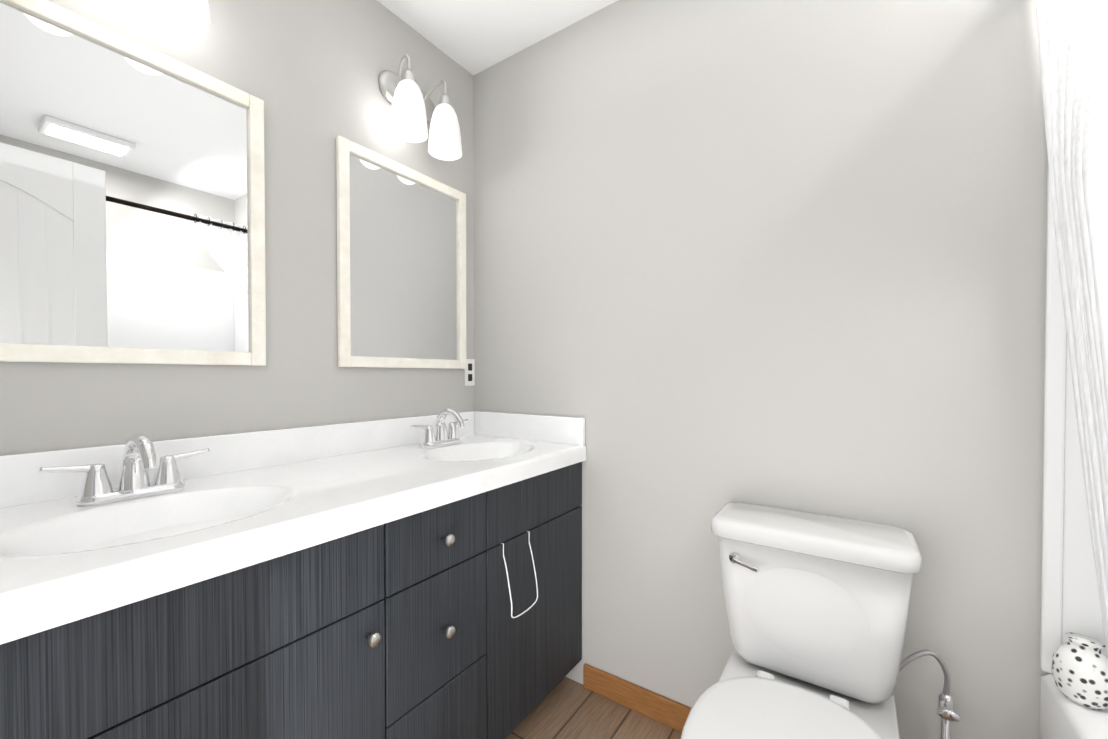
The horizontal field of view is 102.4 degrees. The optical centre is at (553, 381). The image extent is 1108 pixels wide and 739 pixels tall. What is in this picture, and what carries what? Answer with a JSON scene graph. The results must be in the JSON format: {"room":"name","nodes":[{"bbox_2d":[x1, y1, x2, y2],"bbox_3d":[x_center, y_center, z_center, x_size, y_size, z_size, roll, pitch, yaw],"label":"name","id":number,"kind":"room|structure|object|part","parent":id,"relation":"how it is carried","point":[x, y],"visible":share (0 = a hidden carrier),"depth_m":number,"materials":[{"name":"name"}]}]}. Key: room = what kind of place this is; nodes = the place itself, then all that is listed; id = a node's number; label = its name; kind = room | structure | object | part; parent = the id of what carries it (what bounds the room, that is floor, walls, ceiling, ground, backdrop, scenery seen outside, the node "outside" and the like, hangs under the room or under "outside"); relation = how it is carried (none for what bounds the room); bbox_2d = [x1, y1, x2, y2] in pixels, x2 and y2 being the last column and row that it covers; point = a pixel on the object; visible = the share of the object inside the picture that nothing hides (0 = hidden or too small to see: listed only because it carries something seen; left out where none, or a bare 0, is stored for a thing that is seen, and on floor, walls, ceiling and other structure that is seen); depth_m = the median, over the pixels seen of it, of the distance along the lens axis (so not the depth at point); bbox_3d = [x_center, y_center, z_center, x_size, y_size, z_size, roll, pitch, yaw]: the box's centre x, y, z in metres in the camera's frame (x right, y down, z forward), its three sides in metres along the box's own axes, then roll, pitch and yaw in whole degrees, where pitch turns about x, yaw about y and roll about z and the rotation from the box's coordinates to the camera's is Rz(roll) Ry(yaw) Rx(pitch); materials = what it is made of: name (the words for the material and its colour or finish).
{"room":"bathroom","nodes":[
{"label":"bathroom","id":0,"kind":"room"},
{"bbox_2d":[0,0,473,454],"bbox_3d":[-0.874,-0.091,1.261,0.100,2.440,1.920,1,1,34],"label":"wall","id":1,"kind":"structure","parent":0,"point":[307,72],"depth_m":1.31,"materials":[{"name":"grey paint"}]},
{"bbox_2d":[0,0,265,365],"bbox_3d":[-0.977,-0.406,0.994,0.019,0.733,0.600,1,1,34],"label":"mirror","id":2,"kind":"object","parent":1,"relation":"attached to","point":[132,201],"visible":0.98,"depth_m":1.00,"materials":[{"name":"clear glass"}]},
{"bbox_3d":[-0.977,-0.755,0.989,0.019,0.036,0.528,1,1,34],"label":"frame","id":3,"kind":"part","parent":2,"relation":"part of","materials":[{"name":"white wood"}]},
{"bbox_3d":[-0.977,-0.058,0.999,0.019,0.036,0.528,1,1,34],"label":"frame","id":4,"kind":"part","parent":2,"relation":"part of","materials":[{"name":"white wood"}]},
{"bbox_3d":[-0.818,-0.409,1.227,0.019,0.733,0.036,1,1,34],"label":"frame","id":5,"kind":"part","parent":2,"relation":"part of","materials":[{"name":"white wood"}]},
{"bbox_2d":[141,0,209,28],"bbox_3d":[-0.913,-0.971,0.943,0.174,0.273,0.284,1,1,34],"label":"sconce","id":6,"kind":"object","parent":1,"relation":"attached to","point":[193,14],"visible":1,"depth_m":1.04,"materials":[{"name":"white glass"}]},
{"bbox_2d":[0,411,474,507],"bbox_3d":[-0.822,0.190,1.230,0.019,0.102,1.714,1,1,34],"label":"backsplash","id":7,"kind":"structure","parent":1,"relation":"attached to","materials":[{"name":"stone"}]},
{"bbox_2d":[336,136,466,368],"bbox_3d":[-0.531,-0.415,1.649,0.019,0.733,0.555,1,1,34],"label":"mirror","id":8,"kind":"object","parent":1,"relation":"attached to","point":[401,265],"visible":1,"depth_m":1.60,"materials":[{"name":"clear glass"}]},
{"bbox_3d":[-0.677,-0.412,1.435,0.019,0.733,0.036,1,1,34],"label":"frame","id":9,"kind":"part","parent":8,"relation":"part of","materials":[{"name":"white wood"}]},
{"bbox_3d":[-0.531,-0.764,1.644,0.019,0.036,0.483,1,1,34],"label":"frame","id":10,"kind":"part","parent":8,"relation":"part of","materials":[{"name":"white wood"}]},
{"bbox_3d":[-0.531,-0.067,1.654,0.019,0.036,0.483,1,1,34],"label":"frame","id":11,"kind":"part","parent":8,"relation":"part of","materials":[{"name":"white wood"}]},
{"bbox_3d":[-0.385,-0.418,1.864,0.019,0.733,0.036,1,1,34],"label":"frame","id":12,"kind":"part","parent":8,"relation":"part of","materials":[{"name":"white wood"}]},
{"bbox_2d":[379,54,461,160],"bbox_3d":[-0.469,-0.980,1.596,0.174,0.273,0.284,1,1,34],"label":"sconce","id":13,"kind":"object","parent":1,"relation":"attached to","point":[414,113],"visible":1,"depth_m":1.57,"materials":[{"name":"white glass"}]},
{"bbox_3d":[-0.523,-1.077,1.551,0.107,0.079,0.040,1,1,34],"label":"arm","id":14,"kind":"part","parent":13,"relation":"part of"},
{"bbox_2d":[402,68,415,82],"bbox_3d":[-0.493,-1.031,1.515,0.047,0.044,0.048,1,1,34],"label":"socket","id":15,"kind":"object","parent":13,"relation":"attached to","point":[408,75],"depth_m":1.50,"materials":[{"name":"silver metal"}]},
{"bbox_3d":[-0.493,-0.928,1.516,0.124,0.170,0.124,1,1,34],"label":"lamp shade","id":16,"kind":"part","parent":13,"relation":"part of","materials":[{"name":"white glass"}]},
{"bbox_3d":[-0.449,-1.078,1.661,0.107,0.079,0.040,1,1,34],"label":"arm","id":17,"kind":"part","parent":13,"relation":"part of"},
{"bbox_2d":[438,93,450,105],"bbox_3d":[-0.403,-1.033,1.647,0.047,0.044,0.048,1,1,34],"label":"socket","id":18,"kind":"object","parent":13,"relation":"attached to","point":[444,100],"depth_m":1.63,"materials":[{"name":"silver metal"}]},
{"bbox_3d":[-0.403,-0.930,1.648,0.124,0.170,0.124,1,1,34],"label":"lamp shade","id":19,"kind":"part","parent":13,"relation":"part of","materials":[{"name":"white glass"}]},
{"bbox_2d":[464,359,474,385],"bbox_3d":[-0.362,-0.038,1.915,0.007,0.115,0.058,1,1,34],"label":"electrical outlet","id":20,"kind":"object","parent":1,"relation":"attached to","point":[469,375],"visible":0.81,"depth_m":1.91,"materials":[{"name":"white plastic"}]},
{"bbox_2d":[377,0,617,75],"bbox_3d":[0.184,-1.351,0.523,2.660,0.100,1.920,1,1,34],"label":"ceiling","id":21,"kind":"structure","parent":0,"point":[473,37],"depth_m":1.64,"materials":[{"name":"white paint"}]},
{"bbox_2d":[505,677,681,738],"bbox_3d":[0.184,1.189,0.559,2.660,0.100,1.920,1,1,34],"label":"floor","id":22,"kind":"structure","parent":0,"point":[566,708],"depth_m":1.48,"materials":[{"name":"brown wood"}]},
{"bbox_2d":[0,408,585,738],"bbox_3d":[-0.589,0.618,1.077,0.584,1.027,1.714,1,1,34],"label":"bathroom vanity","id":23,"kind":"object","parent":22,"relation":"on","point":[417,577],"visible":1,"depth_m":0.91,"materials":[{"name":"grey laminate"}]},
{"bbox_3d":[-0.529,0.757,0.730,0.019,0.569,0.566,1,1,34],"label":"door","id":24,"kind":"part","parent":23,"relation":"part of","materials":[{"name":"grey laminate"}]},
{"bbox_2d":[0,434,585,644],"bbox_3d":[-0.597,0.309,1.078,0.564,0.135,1.714,1,1,34],"label":"countertop","id":25,"kind":"structure","parent":23,"relation":"on","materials":[{"name":"stone"}]},
{"bbox_2d":[39,433,209,505],"bbox_3d":[-0.851,0.175,0.916,0.149,0.137,0.264,1,1,34],"label":"faucet","id":26,"kind":"object","parent":25,"relation":"on","point":[134,487],"depth_m":0.92,"materials":[{"name":"silver metal"}]},
{"bbox_2d":[411,408,467,447],"bbox_3d":[-0.379,0.165,1.611,0.149,0.137,0.264,1,1,34],"label":"faucet","id":27,"kind":"object","parent":25,"relation":"on","point":[442,437],"depth_m":1.61,"materials":[{"name":"silver metal"}]},
{"bbox_3d":[-0.372,0.526,0.910,0.034,0.029,0.029,1,1,34],"label":"knob","id":28,"kind":"part","parent":23,"relation":"part of","materials":[{"name":"silver metal"}]},
{"bbox_3d":[-0.280,0.607,1.094,0.019,0.279,0.313,1,1,34],"label":"drawer","id":29,"kind":"part","parent":23,"relation":"part of","materials":[{"name":"grey laminate"}]},
{"bbox_3d":[-0.280,0.382,1.091,0.019,0.162,0.313,1,1,34],"label":"drawer","id":30,"kind":"part","parent":23,"relation":"part of","materials":[{"name":"grey laminate"}]},
{"bbox_3d":[-0.280,0.893,1.098,0.019,0.286,0.313,1,1,34],"label":"drawer","id":31,"kind":"part","parent":23,"relation":"part of","materials":[{"name":"grey laminate"}]},
{"bbox_3d":[-0.258,0.382,1.076,0.034,0.029,0.029,1,1,34],"label":"knob","id":32,"kind":"part","parent":23,"relation":"part of","materials":[{"name":"silver metal"}]},
{"bbox_3d":[-0.258,0.605,1.079,0.034,0.029,0.029,1,1,34],"label":"knob","id":33,"kind":"part","parent":23,"relation":"part of","materials":[{"name":"silver metal"}]},
{"bbox_3d":[-0.047,0.747,1.438,0.019,0.569,0.506,1,1,34],"label":"door","id":34,"kind":"part","parent":23,"relation":"part of","materials":[{"name":"grey laminate"}]},
{"bbox_2d":[681,503,960,738],"bbox_3d":[0.538,0.749,0.905,0.528,0.770,0.728,1,1,34],"label":"toilet","id":35,"kind":"object","parent":22,"relation":"on","point":[817,606],"visible":1,"depth_m":1.03,"materials":[{"name":"white ceramic"}]},
{"bbox_3d":[0.481,0.461,1.120,0.064,0.024,0.023,1,1,34],"label":"lever arm","id":36,"kind":"part","parent":35,"relation":"part of"},
{"bbox_3d":[0.431,0.711,0.826,0.376,0.022,0.479,1,1,34],"label":"seat lid","id":37,"kind":"part","parent":35,"relation":"part of","materials":[{"name":"white plastic"}]},
{"bbox_3d":[0.602,0.566,1.075,0.270,0.230,0.020,1,1,34],"label":"tank panel","id":38,"kind":"part","parent":35,"relation":"part of","materials":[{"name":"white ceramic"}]},
{"bbox_3d":[0.649,0.583,1.145,0.418,0.350,0.190,1,1,34],"label":"tank","id":39,"kind":"part","parent":35,"relation":"part of","materials":[{"name":"white ceramic"}]},
{"bbox_3d":[0.645,0.385,1.136,0.440,0.048,0.216,1,1,34],"label":"tank lid","id":40,"kind":"part","parent":35,"relation":"part of","materials":[{"name":"white ceramic"}]},
{"bbox_3d":[0.887,0.750,1.002,0.040,0.023,0.014,1,1,34],"label":"supply handle","id":41,"kind":"part","parent":35,"relation":"part of","materials":[{"name":"silver metal"}]},
{"bbox_2d":[1035,0,1107,738],"bbox_3d":[0.877,0.122,0.073,0.778,2.046,1.713,1,1,34],"label":"shower curtain","id":42,"kind":"object","parent":22,"relation":"on","point":[1073,44],"visible":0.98,"depth_m":0.91,"materials":[{"name":"white fabric"}]},
{"bbox_2d":[1051,632,1107,709],"bbox_3d":[1.053,0.573,0.885,0.088,0.122,0.088,1,1,34],"label":"jar","id":43,"kind":"object","parent":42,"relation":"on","point":[1079,667],"visible":1,"depth_m":0.87,"materials":[{"name":"white ceramic"}]},
{"bbox_2d":[473,0,1051,738],"bbox_3d":[0.696,-0.092,1.294,2.460,2.440,0.100,1,1,34],"label":"wall","id":44,"kind":"structure","parent":0,"point":[785,254],"depth_m":1.26,"materials":[{"name":"grey paint"}]},
{"bbox_2d":[583,663,690,731],"bbox_3d":[0.589,1.086,1.314,1.158,0.085,0.014,1,1,34],"label":"baseboard","id":45,"kind":"structure","parent":44,"relation":"attached to","point":[669,712],"depth_m":1.51,"materials":[{"name":"brown wood"}]}
]}

